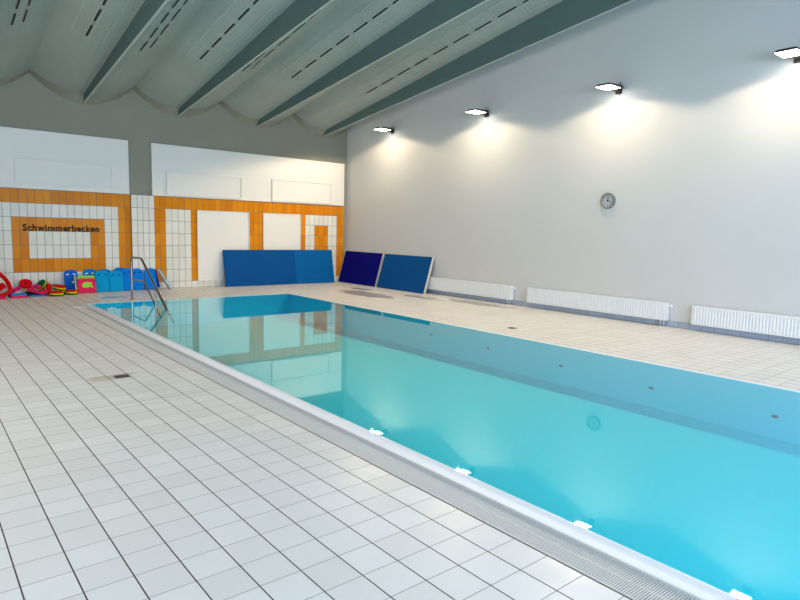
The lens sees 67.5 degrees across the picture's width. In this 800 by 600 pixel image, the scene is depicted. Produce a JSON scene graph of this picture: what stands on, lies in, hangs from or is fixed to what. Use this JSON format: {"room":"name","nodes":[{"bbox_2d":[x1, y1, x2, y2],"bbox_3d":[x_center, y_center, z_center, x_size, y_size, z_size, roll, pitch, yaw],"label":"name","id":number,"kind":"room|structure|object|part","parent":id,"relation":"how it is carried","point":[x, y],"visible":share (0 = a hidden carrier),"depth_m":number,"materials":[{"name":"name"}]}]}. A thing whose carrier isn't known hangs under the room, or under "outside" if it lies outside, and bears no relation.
{"room":"indoor swimming pool","nodes":[
{"label":"indoor swimming pool","id":0,"kind":"room"},
{"bbox_2d":[0,73,346,293],"bbox_3d":[-7.175,-2.890,14.241,14.090,5.660,0.262,-4,8,-39],"label":"wall","id":1,"kind":"structure","parent":0,"point":[25,103],"depth_m":14.57,"materials":[{"name":"grey concrete"}]},
{"bbox_2d":[22,224,98,231],"bbox_3d":[-7.760,-1.653,13.748,1.560,0.150,0.006,-4,8,-39],"label":"lettering","id":2,"kind":"object","parent":1,"relation":"attached to","point":[33,226],"depth_m":13.71},
{"bbox_2d":[14,157,112,188],"bbox_3d":[-7.607,-2.868,13.629,1.985,0.555,0.035,-4,8,-39],"label":"board","id":3,"kind":"object","parent":1,"relation":"attached to","point":[27,171],"visible":1,"depth_m":13.59,"materials":[{"name":"white"}]},
{"bbox_2d":[83,0,168,102],"bbox_3d":[-0.941,-4.710,6.054,0.090,2.419,19.834,-4,8,-39],"label":"beam","id":4,"kind":"structure","parent":1,"relation":"attached to","point":[150,9],"depth_m":10.82,"materials":[{"name":"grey paint"}]},
{"bbox_2d":[130,194,154,288],"bbox_3d":[-6.388,-1.429,14.894,0.545,2.330,0.067,-4,8,-39],"label":"trim","id":5,"kind":"structure","parent":1,"relation":"attached to","point":[142,206],"depth_m":14.83,"materials":[{"name":"tile"}]},
{"bbox_2d":[0,126,343,205],"bbox_3d":[-7.123,-3.174,14.051,13.960,1.280,0.060,-4,8,-39],"label":"wall panel","id":6,"kind":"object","parent":1,"relation":"attached to","point":[257,172],"depth_m":14.97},
{"bbox_2d":[166,171,242,198],"bbox_3d":[-5.090,-3.004,15.701,2.030,0.597,0.035,-4,8,-39],"label":"board","id":7,"kind":"object","parent":1,"relation":"attached to","point":[177,183],"visible":1,"depth_m":15.66,"materials":[{"name":"white"}]},
{"bbox_2d":[197,210,248,280],"bbox_3d":[-4.772,-1.468,16.236,1.465,1.860,0.035,-4,8,-39],"label":"board","id":8,"kind":"object","parent":1,"relation":"attached to","point":[217,231],"visible":0.77,"depth_m":16.12,"materials":[{"name":"white"}]},
{"bbox_2d":[178,0,333,115],"bbox_3d":[0.718,-4.825,7.416,0.090,2.419,19.834,-4,8,-39],"label":"beam","id":9,"kind":"structure","parent":1,"relation":"attached to","point":[298,12],"depth_m":11.33,"materials":[{"name":"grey paint"}]},
{"bbox_2d":[263,213,300,249],"bbox_3d":[-3.414,-1.562,17.352,1.205,1.860,0.035,-4,8,-39],"label":"board","id":10,"kind":"object","parent":1,"relation":"attached to","point":[280,231],"visible":0.52,"depth_m":17.30,"materials":[{"name":"white"}]},
{"bbox_2d":[272,179,331,203],"bbox_3d":[-2.851,-3.169,17.540,1.985,0.617,0.035,-4,8,-39],"label":"board","id":11,"kind":"object","parent":1,"relation":"attached to","point":[282,190],"visible":1,"depth_m":17.52,"materials":[{"name":"white"}]},
{"bbox_2d":[256,0,487,126],"bbox_3d":[2.377,-4.940,8.779,0.090,2.419,19.834,-4,8,-39],"label":"beam","id":12,"kind":"structure","parent":1,"relation":"attached to","point":[438,13],"depth_m":11.82,"materials":[{"name":"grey paint"}]},
{"bbox_2d":[323,0,633,135],"bbox_3d":[4.036,-5.055,10.142,0.090,2.419,19.834,-4,8,-39],"label":"beam","id":13,"kind":"structure","parent":1,"relation":"attached to","point":[565,15],"depth_m":12.32,"materials":[{"name":"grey paint"}]},
{"bbox_2d":[0,0,562,137],"bbox_3d":[-0.634,-5.129,6.090,14.590,3.329,20.086,-4,8,-39],"label":"ceiling","id":14,"kind":"structure","parent":0,"point":[63,45],"depth_m":12.32,"materials":[{"name":"grey paint"}]},
{"bbox_2d":[0,281,799,599],"bbox_3d":[-0.864,0.881,6.876,14.090,0.160,19.836,-4,8,-39],"label":"floor","id":15,"kind":"structure","parent":0,"point":[163,481],"depth_m":3.75,"materials":[{"name":"tile"}]},
{"bbox_2d":[0,283,6,290],"bbox_3d":[-8.638,-0.245,12.892,0.075,0.253,0.280,7,8,39],"label":"belt","id":16,"kind":"object","parent":15,"relation":"on","point":[2,285],"visible":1,"depth_m":12.91,"materials":[{"name":"red plastic"}]},
{"bbox_2d":[0,272,12,295],"bbox_3d":[-8.607,-0.538,12.577,0.767,0.962,0.690,-1,7,-18],"label":"noodle","id":17,"kind":"object","parent":15,"relation":"on","point":[9,286],"visible":0.94,"depth_m":12.75,"materials":[{"name":"red plastic"}]},
{"bbox_2d":[10,293,26,297],"bbox_3d":[-8.100,-0.093,12.708,0.280,0.085,0.170,-5,9,-44],"label":"float","id":18,"kind":"object","parent":15,"relation":"on","point":[14,295],"visible":1,"depth_m":12.66,"materials":[{"name":"blue plastic"}]},
{"bbox_2d":[25,291,36,295],"bbox_3d":[-8.057,-0.148,13.220,0.360,0.080,0.200,-5,9,-42],"label":"float","id":19,"kind":"object","parent":15,"relation":"on","point":[28,293],"visible":0.37,"depth_m":13.08,"materials":[{"name":"plastic"}]},
{"bbox_2d":[19,279,31,289],"bbox_3d":[-8.270,-0.348,13.222,0.249,0.227,0.233,-3,8,-36],"label":"disc","id":20,"kind":"object","parent":19,"relation":"on","point":[24,283],"visible":0.97,"depth_m":13.18,"materials":[{"name":"red plastic"}]},
{"bbox_2d":[30,285,40,288],"bbox_3d":[-8.033,-0.283,13.199,0.212,0.108,0.055,-3,8,-36],"label":"belt","id":21,"kind":"object","parent":19,"relation":"on","point":[33,286],"visible":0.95,"depth_m":13.17,"materials":[{"name":"pink plastic"}]},
{"bbox_2d":[36,279,48,290],"bbox_3d":[-8.036,-0.325,13.459,0.250,0.273,0.248,5,7,28],"label":"disc","id":22,"kind":"object","parent":19,"relation":"on","point":[42,283],"visible":0.79,"depth_m":13.40,"materials":[{"name":"green plastic"}]},
{"bbox_2d":[30,294,46,296],"bbox_3d":[-7.889,-0.100,13.066,0.320,0.028,0.160,-3,8,-33],"label":"float","id":23,"kind":"object","parent":15,"relation":"on","point":[36,294],"visible":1,"depth_m":13.02,"materials":[{"name":"blue plastic"}]},
{"bbox_2d":[27,288,47,294],"bbox_3d":[-7.913,-0.193,13.070,0.402,0.149,0.175,-4,8,-39],"label":"belt","id":24,"kind":"object","parent":23,"relation":"on","point":[45,291],"visible":1,"depth_m":13.02,"materials":[{"name":"pink plastic"}]},
{"bbox_2d":[46,284,50,294],"bbox_3d":[-7.845,-0.241,13.371,0.100,0.240,0.075,7,9,42],"label":"float","id":25,"kind":"object","parent":15,"relation":"on","point":[48,286],"visible":0.73,"depth_m":13.33,"materials":[{"name":"red plastic"}]},
{"bbox_2d":[49,291,63,295],"bbox_3d":[-7.576,-0.139,13.202,0.280,0.090,0.280,5,8,30],"label":"disc","id":26,"kind":"object","parent":15,"relation":"on","point":[52,293],"visible":1,"depth_m":13.11,"materials":[{"name":"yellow plastic"}]},
{"bbox_2d":[64,270,77,291],"bbox_3d":[-7.629,-0.438,13.897,0.290,0.518,0.169,-4,8,-39],"label":"kickboard","id":27,"kind":"object","parent":15,"relation":"on","point":[69,281],"visible":0.77,"depth_m":13.87,"materials":[{"name":"blue plastic"}]},
{"bbox_2d":[66,290,77,294],"bbox_3d":[-7.417,-0.176,13.526,0.230,0.096,0.230,-4,8,-39],"label":"disc","id":28,"kind":"object","parent":15,"relation":"on","point":[68,292],"visible":1,"depth_m":13.44,"materials":[{"name":"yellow plastic"}]},
{"bbox_2d":[76,275,95,292],"bbox_3d":[-7.285,-0.369,13.901,0.390,0.405,0.105,-4,8,-39],"label":"mat","id":29,"kind":"object","parent":15,"relation":"on","point":[78,276],"visible":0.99,"depth_m":13.88,"materials":[{"name":"plastic"}]},
{"bbox_2d":[77,278,96,292],"bbox_3d":[-7.250,-0.334,13.854,0.390,0.346,0.092,-4,8,-39],"label":"mat","id":30,"kind":"object","parent":15,"relation":"on","point":[84,285],"visible":0.99,"depth_m":13.84,"materials":[{"name":"pink plastic"}]},
{"bbox_2d":[83,269,95,284],"bbox_3d":[-7.335,-0.468,14.167,0.290,0.532,0.154,-4,8,-39],"label":"kickboard","id":31,"kind":"object","parent":15,"relation":"on","point":[86,272],"visible":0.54,"depth_m":14.16,"materials":[{"name":"blue plastic"}]},
{"bbox_2d":[95,271,109,291],"bbox_3d":[-7.056,-0.443,14.192,0.300,0.491,0.153,-4,8,-39],"label":"kickboard","id":32,"kind":"object","parent":15,"relation":"on","point":[102,277],"visible":1,"depth_m":14.18,"materials":[{"name":"blue plastic"}]},
{"bbox_2d":[109,271,123,291],"bbox_3d":[-6.815,-0.453,14.375,0.304,0.481,0.158,-4,8,-39],"label":"kickboard","id":33,"kind":"object","parent":15,"relation":"on","point":[115,277],"visible":1,"depth_m":14.36,"materials":[{"name":"blue plastic"}]},
{"bbox_2d":[113,374,130,378],"bbox_3d":[-2.948,0.809,6.339,0.150,0.004,0.150,-4,8,-39],"label":"floor drain","id":34,"kind":"object","parent":15,"relation":"on","point":[123,375],"visible":1,"depth_m":6.33,"materials":[{"name":"silver metal"}]},
{"bbox_2d":[121,268,136,290],"bbox_3d":[-6.630,-0.505,14.602,0.349,0.542,0.152,-4,8,-39],"label":"kickboard","id":35,"kind":"object","parent":15,"relation":"on","point":[125,272],"visible":0.84,"depth_m":14.57,"materials":[{"name":"blue plastic"}]},
{"bbox_2d":[133,268,144,289],"bbox_3d":[-6.488,-0.515,14.784,0.294,0.527,0.152,-4,8,-39],"label":"kickboard","id":36,"kind":"object","parent":15,"relation":"on","point":[138,274],"visible":0.7,"depth_m":14.79,"materials":[{"name":"blue plastic"}]},
{"bbox_2d":[144,268,157,289],"bbox_3d":[-6.228,-0.529,14.947,0.304,0.530,0.169,-2,8,-29],"label":"kickboard","id":37,"kind":"object","parent":15,"relation":"on","point":[151,270],"visible":0.73,"depth_m":14.92,"materials":[{"name":"blue plastic"}]},
{"bbox_2d":[154,268,159,286],"bbox_3d":[-6.232,-0.563,15.094,0.314,0.565,0.092,-4,8,-39],"label":"kickboard","id":38,"kind":"object","parent":15,"relation":"on","point":[158,284],"visible":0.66,"depth_m":15.15,"materials":[{"name":"blue plastic"}]},
{"bbox_2d":[157,269,171,288],"bbox_3d":[-5.965,-0.529,15.136,0.323,0.518,0.249,-4,8,-39],"label":"kickboard","id":39,"kind":"object","parent":15,"relation":"on","point":[158,270],"visible":1,"depth_m":15.08,"materials":[{"name":"white plastic"}]},
{"bbox_2d":[222,250,334,286],"bbox_3d":[-3.400,-0.946,17.241,3.470,0.988,0.240,-4,8,-39],"label":"mat","id":40,"kind":"object","parent":15,"relation":"on","point":[241,267],"visible":1,"depth_m":17.10,"materials":[{"name":"blue plastic"}]},
{"bbox_3d":[-3.909,-0.911,16.822,2.150,0.988,0.240,-4,8,-39],"label":"mat panel","id":41,"kind":"part","parent":40,"relation":"part of","materials":[{"name":"blue plastic"}]},
{"bbox_3d":[-2.571,-1.004,17.922,1.320,0.988,0.240,-4,8,-39],"label":"mat panel","id":42,"kind":"part","parent":40,"relation":"part of","materials":[{"name":"blue plastic"}]},
{"bbox_2d":[338,250,383,286],"bbox_3d":[-1.189,-0.960,17.938,0.334,0.981,1.916,-4,8,-39],"label":"mat","id":43,"kind":"object","parent":15,"relation":"on","point":[358,267],"visible":0.98,"depth_m":17.85,"materials":[{"name":"blue plastic"}]},
{"bbox_2d":[376,253,434,293],"bbox_3d":[0.110,-0.743,16.356,0.349,0.978,2.040,-4,8,-39],"label":"mat","id":44,"kind":"object","parent":15,"relation":"on","point":[409,273],"visible":1,"depth_m":16.25,"materials":[{"name":"blue plastic"}]},
{"bbox_2d":[72,293,799,392],"bbox_3d":[0.026,0.721,7.531,4.690,0.054,14.140,-4,8,-39],"label":"trim","id":45,"kind":"structure","parent":15,"relation":"on","point":[284,293],"depth_m":8.52,"materials":[{"name":"white tile"}]},
{"bbox_2d":[100,294,799,599],"bbox_3d":[0.131,1.011,7.618,4.510,0.643,14.280,-4,8,-39],"label":"basin","id":46,"kind":"object","parent":15,"relation":"in","point":[694,474],"visible":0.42,"depth_m":6.59,"materials":[{"name":"blue liquid"}]},
{"bbox_2d":[129,256,173,332],"bbox_3d":[-4.967,-0.108,11.906,0.110,1.435,2.617,-4,8,-39],"label":"pool handrail","id":47,"kind":"object","parent":46,"relation":"attached to","point":[156,291],"visible":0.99,"depth_m":11.86,"materials":[{"name":"silver metal"}]},
{"bbox_3d":[-5.175,-0.065,12.163,0.032,0.647,1.859,-4,8,-39],"label":"rail","id":48,"kind":"part","parent":47,"relation":"part of","materials":[{"name":"silver metal"}]},
{"bbox_3d":[-4.766,0.192,11.687,0.040,0.900,0.040,-4,8,-39],"label":"post","id":49,"kind":"part","parent":47,"relation":"part of","materials":[{"name":"silver metal"}]},
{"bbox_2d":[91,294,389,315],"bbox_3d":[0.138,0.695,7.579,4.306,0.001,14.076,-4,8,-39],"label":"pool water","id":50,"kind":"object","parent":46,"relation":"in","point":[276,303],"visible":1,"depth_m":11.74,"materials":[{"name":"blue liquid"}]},
{"bbox_2d":[88,304,741,599],"bbox_3d":[-1.546,0.884,6.208,0.050,0.153,14.080,-4,8,-39],"label":"trim","id":51,"kind":"structure","parent":46,"relation":"attached to","point":[684,582],"depth_m":3.62,"materials":[{"name":"white tile"}]},
{"bbox_3d":[-7.702,-0.172,13.511,0.270,0.078,0.270,-4,8,-39],"label":"disc","id":52,"kind":"object","parent":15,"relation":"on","visible":0},
{"bbox_2d":[52,284,65,290],"bbox_3d":[-7.682,-0.284,13.490,0.276,0.148,0.270,2,7,6],"label":"disc","id":53,"kind":"object","parent":52,"relation":"on","point":[59,287],"visible":1,"depth_m":13.41,"materials":[{"name":"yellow plastic"}]},
{"bbox_3d":[-1.668,0.998,6.122,0.260,0.060,14.080,-4,8,-39],"label":"trim","id":54,"kind":"structure","parent":15,"relation":"attached to","visible":0},
{"bbox_2d":[74,307,700,599],"bbox_3d":[-1.664,0.919,6.114,0.244,0.098,14.070,-4,8,-39],"label":"grate","id":55,"kind":"object","parent":54,"relation":"on","point":[623,578],"visible":0.88,"depth_m":3.67,"materials":[{"name":"white plastic"}]},
{"bbox_2d":[346,0,799,322],"bbox_3d":[4.763,-3.276,10.988,0.250,7.760,20.336,-4,8,-39],"label":"wall","id":56,"kind":"structure","parent":0,"point":[698,151],"depth_m":11.53,"materials":[{"name":"white paint"}]},
{"bbox_2d":[374,127,393,134],"bbox_3d":[-0.422,-4.716,16.526,0.577,0.248,0.336,-4,8,-39],"label":"floodlight","id":57,"kind":"object","parent":56,"relation":"attached to","point":[391,130],"visible":1,"depth_m":16.43,"materials":[{"name":"beige"}]},
{"bbox_2d":[427,277,515,304],"bbox_3d":[1.581,-0.268,14.816,0.128,0.434,3.251,-4,8,-39],"label":"radiator","id":58,"kind":"object","parent":56,"relation":"attached to","point":[492,290],"visible":0.77,"depth_m":14.50,"materials":[{"name":"white metal"}]},
{"bbox_2d":[433,277,511,285],"bbox_3d":[1.553,-0.483,14.819,0.100,0.008,3.160,-4,8,-39],"label":"grille","id":59,"kind":"object","parent":58,"relation":"attached to","point":[434,278],"depth_m":14.63,"materials":[{"name":"white metal"}]},
{"bbox_3d":[2.553,-0.163,13.629,0.100,0.315,0.008,-4,8,-39],"label":"panel","id":60,"kind":"part","parent":58,"relation":"part of","materials":[{"name":"white metal"}]},
{"bbox_2d":[465,108,488,117],"bbox_3d":[1.815,-4.351,13.834,0.577,0.248,0.336,-4,8,-39],"label":"floodlight","id":61,"kind":"object","parent":56,"relation":"attached to","point":[485,113],"visible":1,"depth_m":13.74,"materials":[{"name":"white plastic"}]},
{"bbox_2d":[468,110,485,113],"bbox_3d":[1.747,-4.317,13.782,0.370,0.014,0.300,-4,8,-39],"label":"diffuser","id":62,"kind":"object","parent":61,"relation":"attached to","point":[469,111],"depth_m":13.73,"materials":[{"name":"beige"}]},
{"bbox_2d":[526,288,672,325],"bbox_3d":[3.882,0.107,12.046,0.128,0.434,3.251,-4,8,-39],"label":"radiator","id":63,"kind":"object","parent":56,"relation":"attached to","point":[657,310],"visible":1,"depth_m":11.81,"materials":[{"name":"white metal"}]},
{"bbox_2d":[533,288,667,302],"bbox_3d":[3.854,-0.108,12.050,0.100,0.008,3.160,-4,8,-39],"label":"grille","id":64,"kind":"object","parent":63,"relation":"attached to","point":[534,289],"depth_m":11.93,"materials":[{"name":"white metal"}]},
{"bbox_3d":[4.853,0.212,10.860,0.100,0.315,0.008,-4,8,-39],"label":"panel","id":65,"kind":"part","parent":63,"relation":"part of","materials":[{"name":"white metal"}]},
{"bbox_2d":[600,193,615,208],"bbox_3d":[4.069,-1.942,11.712,0.045,0.316,0.316,-4,8,-39],"label":"wall clock","id":66,"kind":"object","parent":56,"relation":"attached to","point":[608,200],"visible":1,"depth_m":11.70,"materials":[{"name":"white plastic"}]},
{"bbox_2d":[595,82,623,94],"bbox_3d":[3.963,-4.001,11.248,0.577,0.248,0.336,-4,8,-39],"label":"floodlight","id":67,"kind":"object","parent":56,"relation":"attached to","point":[617,88],"visible":1,"depth_m":11.16,"materials":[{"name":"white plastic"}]},
{"bbox_2d":[597,85,619,90],"bbox_3d":[3.896,-3.967,11.196,0.370,0.014,0.300,-4,8,-39],"label":"diffuser","id":68,"kind":"object","parent":67,"relation":"attached to","point":[604,87],"depth_m":11.14,"materials":[{"name":"beige"}]},
{"bbox_2d":[426,289,799,344],"bbox_3d":[4.570,0.373,11.322,0.014,0.105,19.836,-4,8,-39],"label":"baseboard","id":69,"kind":"structure","parent":56,"relation":"attached to","point":[514,302],"depth_m":11.38,"materials":[{"name":"grey tile"}]},
{"bbox_2d":[691,306,799,338],"bbox_3d":[6.183,0.482,9.277,0.128,0.434,3.251,-4,8,-39],"label":"radiator","id":70,"kind":"object","parent":56,"relation":"attached to","point":[755,322],"visible":1,"depth_m":9.78,"materials":[{"name":"white metal"}]},
{"bbox_2d":[696,306,799,317],"bbox_3d":[6.155,0.267,9.280,0.100,0.008,3.160,-4,8,-39],"label":"grille","id":71,"kind":"object","parent":70,"relation":"attached to","point":[697,307],"depth_m":9.83,"materials":[{"name":"white metal"}]},
{"bbox_2d":[773,46,799,62],"bbox_3d":[5.870,-3.690,8.953,0.577,0.248,0.336,-4,8,-39],"label":"floodlight","id":72,"kind":"object","parent":56,"relation":"attached to","point":[792,52],"visible":1,"depth_m":8.87,"materials":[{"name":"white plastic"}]},
{"bbox_2d":[775,49,799,57],"bbox_3d":[5.803,-3.657,8.901,0.370,0.014,0.300,-4,8,-39],"label":"diffuser","id":73,"kind":"object","parent":72,"relation":"attached to","point":[783,53],"depth_m":8.85,"materials":[{"name":"beige"}]},
{"bbox_3d":[-8.263,-0.097,12.859,0.260,0.050,0.160,-3,8,-35],"label":"float","id":74,"kind":"object","parent":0,"visible":0},
{"bbox_2d":[11,286,21,293],"bbox_3d":[-8.322,-0.218,12.950,0.060,0.172,0.235,7,8,39],"label":"belt","id":75,"kind":"object","parent":74,"relation":"on","point":[17,288],"visible":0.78,"depth_m":12.94,"materials":[{"name":"plastic"}]}
]}

